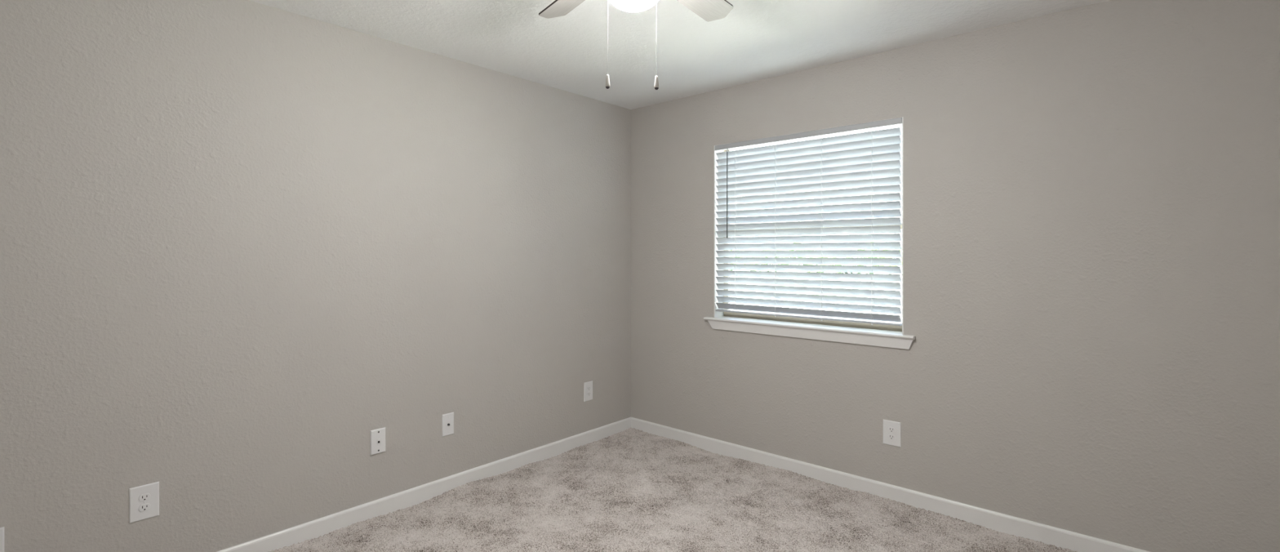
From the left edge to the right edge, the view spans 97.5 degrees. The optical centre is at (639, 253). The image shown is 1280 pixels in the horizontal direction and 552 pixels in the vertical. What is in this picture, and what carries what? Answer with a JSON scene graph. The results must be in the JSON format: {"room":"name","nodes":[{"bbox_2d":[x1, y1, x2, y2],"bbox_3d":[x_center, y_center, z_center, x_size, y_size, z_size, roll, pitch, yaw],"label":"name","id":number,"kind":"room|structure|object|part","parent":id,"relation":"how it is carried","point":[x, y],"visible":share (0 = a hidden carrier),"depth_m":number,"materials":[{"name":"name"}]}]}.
{"room":"empty bedroom","nodes":[
{"label":"empty bedroom","id":0,"kind":"room"},
{"bbox_2d":[0,0,631,551],"bbox_3d":[-1.463,0.128,2.840,0.150,2.466,4.050,0,0,41],"label":"wall","id":1,"kind":"structure","parent":0,"point":[242,242],"depth_m":2.51,"materials":[{"name":"grey paint"}]},
{"bbox_2d":[0,526,4,551],"bbox_3d":[-2.194,0.996,1.887,0.010,0.126,0.076,0,0,41],"label":"wall plate","id":2,"kind":"object","parent":1,"relation":"attached to","point":[2,529],"visible":1,"depth_m":1.91,"materials":[{"name":"white plastic"}]},
{"bbox_2d":[128,481,159,523],"bbox_3d":[-1.931,0.970,2.188,0.008,0.134,0.088,0,0,41],"label":"power outlet","id":3,"kind":"object","parent":1,"relation":"attached to","point":[144,500],"visible":1,"depth_m":2.18,"materials":[{"name":"white plastic"}]},
{"bbox_2d":[138,502,150,511],"bbox_3d":[-1.930,0.989,2.186,0.004,0.027,0.034,0,0,41],"label":"receptacle","id":4,"kind":"object","parent":3,"relation":"attached to","point":[143,507],"depth_m":2.19,"materials":[{"name":"white plastic"}]},
{"bbox_2d":[138,493,150,502],"bbox_3d":[-1.930,0.950,2.186,0.004,0.027,0.034,0,0,41],"label":"receptacle","id":5,"kind":"object","parent":3,"relation":"attached to","point":[143,497],"depth_m":2.19,"materials":[{"name":"white plastic"}]},
{"bbox_2d":[369,426,385,455],"bbox_3d":[-1.335,0.958,2.862,0.014,0.124,0.076,0,0,41],"label":"phone jack","id":6,"kind":"object","parent":1,"relation":"attached to","point":[377,437],"visible":1,"depth_m":2.86,"materials":[{"name":"white plastic"}]},
{"bbox_2d":[217,417,631,551],"bbox_3d":[-1.397,1.308,2.791,0.013,0.106,4.037,0,0,41],"label":"baseboard","id":7,"kind":"structure","parent":1,"relation":"attached to","point":[309,530],"depth_m":3.00,"materials":[{"name":"white paint"}]},
{"bbox_2d":[441,412,453,436],"bbox_3d":[-1.076,0.962,3.155,0.016,0.122,0.072,0,0,41],"label":"cable jack","id":8,"kind":"object","parent":1,"relation":"attached to","point":[447,420],"visible":1,"depth_m":3.15,"materials":[{"name":"white plastic"}]},
{"bbox_2d":[583,380,592,401],"bbox_3d":[-0.363,0.975,3.972,0.008,0.134,0.083,0,0,41],"label":"power outlet","id":9,"kind":"object","parent":1,"relation":"attached to","point":[588,386],"visible":1,"depth_m":3.97,"materials":[{"name":"white plastic"}]},
{"bbox_2d":[248,0,1109,109],"bbox_3d":[0.077,-1.180,1.487,4.250,0.150,4.350,0,0,41],"label":"ceiling","id":10,"kind":"structure","parent":0,"point":[757,40],"depth_m":2.81,"materials":[{"name":"white paint"}]},
{"bbox_2d":[538,0,733,89],"bbox_3d":[-0.004,-0.791,1.769,1.121,0.626,1.096,0,0,41],"label":"ceiling fan","id":11,"kind":"object","parent":10,"relation":"hanging from","point":[708,10],"visible":1,"depth_m":2.08,"materials":[{"name":"white wood"}]},
{"bbox_3d":[-0.239,-0.928,2.037,0.118,0.006,0.425,-17,10,-34],"label":"blade","id":12,"kind":"part","parent":11,"relation":"part of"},
{"bbox_3d":[-0.082,-0.712,1.656,0.004,0.382,0.045,0,0,40],"label":"pull chain","id":13,"kind":"part","parent":11,"relation":"part of","materials":[{"name":"silver metal"}]},
{"bbox_3d":[-0.020,-0.803,1.729,0.200,0.098,0.200,0,0,41],"label":"lamp shade","id":14,"kind":"part","parent":11,"relation":"part of","materials":[{"name":"white glass"}]},
{"bbox_3d":[0.037,-0.710,1.655,0.004,0.385,0.041,0,0,-38],"label":"pull chain","id":15,"kind":"part","parent":11,"relation":"part of","materials":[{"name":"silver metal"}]},
{"bbox_3d":[0.205,-0.928,2.033,0.118,0.006,0.426,-17,-10,35],"label":"blade","id":16,"kind":"part","parent":11,"relation":"part of","materials":[{"name":"white wood"}]},
{"bbox_2d":[631,0,1279,551],"bbox_3d":[1.463,0.128,3.064,4.250,2.466,0.150,0,0,41],"label":"wall","id":17,"kind":"structure","parent":0,"point":[1091,193],"depth_m":2.61,"materials":[{"name":"grey paint"}]},
{"bbox_2d":[703,116,915,349],"bbox_3d":[0.994,-0.112,3.451,1.331,1.242,0.187,0,0,41],"label":"window","id":18,"kind":"structure","parent":17,"relation":"in","point":[877,335],"depth_m":3.36,"materials":[{"name":"white paint"}]},
{"bbox_2d":[715,117,902,325],"bbox_3d":[0.972,-0.166,3.428,1.197,1.130,0.066,0,0,41],"label":"window blind","id":19,"kind":"object","parent":18,"relation":"attached to","point":[844,162],"visible":1,"depth_m":3.36,"materials":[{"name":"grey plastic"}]},
{"bbox_3d":[0.639,-0.157,3.717,0.002,1.093,0.037,0,0,41],"label":"ladder cord","id":20,"kind":"part","parent":19,"relation":"part of","materials":[{"name":"white fabric"}]},
{"bbox_3d":[0.856,-0.157,3.525,0.002,1.093,0.037,0,0,41],"label":"ladder cord","id":21,"kind":"part","parent":19,"relation":"part of","materials":[{"name":"white fabric"}]},
{"bbox_3d":[0.973,0.386,3.434,1.182,0.011,0.050,0,0,41],"label":"rail","id":22,"kind":"part","parent":19,"relation":"part of","materials":[{"name":"grey plastic"}]},
{"bbox_3d":[1.082,-0.157,3.327,0.002,1.093,0.037,0,0,41],"label":"ladder cord","id":23,"kind":"part","parent":19,"relation":"part of","materials":[{"name":"white fabric"}]},
{"bbox_3d":[1.300,-0.157,3.135,0.002,1.093,0.037,0,0,41],"label":"ladder cord","id":24,"kind":"part","parent":19,"relation":"part of","materials":[{"name":"white fabric"}]},
{"bbox_3d":[0.984,0.444,3.440,1.331,0.020,0.158,0,0,41],"label":"sill","id":25,"kind":"part","parent":18,"relation":"part of","materials":[{"name":"white paint"}]},
{"bbox_3d":[1.043,-0.149,3.507,1.200,1.165,0.037,0,0,41],"label":"frame","id":26,"kind":"part","parent":18,"relation":"part of","materials":[{"name":"beige metal"}]},
{"bbox_3d":[1.032,0.124,3.494,1.184,0.588,0.026,0,0,41],"label":"sash","id":27,"kind":"part","parent":18,"relation":"part of","materials":[{"name":"beige metal"}]},
{"bbox_3d":[1.047,-0.435,3.512,1.184,0.590,0.017,0,0,41],"label":"sash","id":28,"kind":"part","parent":18,"relation":"part of","materials":[{"name":"metal"}]},
{"bbox_2d":[631,417,1149,551],"bbox_3d":[1.414,1.308,2.999,3.937,0.106,0.013,0,0,41],"label":"baseboard","id":29,"kind":"structure","parent":17,"relation":"attached to","point":[999,522],"depth_m":2.98,"materials":[{"name":"white paint"}]},
{"bbox_2d":[883,419,901,447],"bbox_3d":[1.366,0.975,3.045,0.092,0.132,0.008,0,0,41],"label":"power outlet","id":30,"kind":"object","parent":17,"relation":"attached to","point":[891,429],"visible":1,"depth_m":3.04,"materials":[{"name":"white plastic"}]},
{"bbox_2d":[888,434,894,439],"bbox_3d":[1.365,0.995,3.043,0.034,0.027,0.004,0,0,41],"label":"receptacle","id":31,"kind":"object","parent":30,"relation":"attached to","point":[891,437],"depth_m":3.04,"materials":[{"name":"white plastic"}]},
{"bbox_2d":[888,426,894,432],"bbox_3d":[1.365,0.956,3.043,0.034,0.027,0.004,0,0,41],"label":"receptacle","id":32,"kind":"object","parent":30,"relation":"attached to","point":[891,429],"depth_m":3.04,"materials":[{"name":"white plastic"}]},
{"bbox_3d":[0.077,1.448,1.487,4.250,0.174,4.350,0,0,41],"label":"floor","id":33,"kind":"structure","parent":0,"visible":0},
{"bbox_2d":[269,426,1077,551],"bbox_3d":[0.077,1.337,1.487,3.928,0.048,4.028,0,0,41],"label":"carpet","id":34,"kind":"object","parent":33,"relation":"on","point":[631,489],"visible":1,"depth_m":2.86,"materials":[{"name":"beige carpet"}]},
{"bbox_3d":[19.787,1.810,26.906,80.000,0.250,59.840,0,0,41],"label":"ground","id":35,"kind":"structure","parent":0,"visible":0},
{"bbox_2d":[730,268,902,321],"bbox_3d":[20.592,1.675,27.823,80.000,0.040,57.400,0,0,41],"label":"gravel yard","id":36,"kind":"structure","parent":35,"relation":"on","point":[900,268],"depth_m":22.73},
{"bbox_2d":[730,240,902,275],"bbox_3d":[20.867,0.378,41.849,86.404,3.498,2.919,0,0,41],"label":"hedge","id":37,"kind":"object","parent":36,"relation":"on","point":[895,241],"visible":0.02,"depth_m":46.08,"materials":[{"name":"green plant"}]}
]}

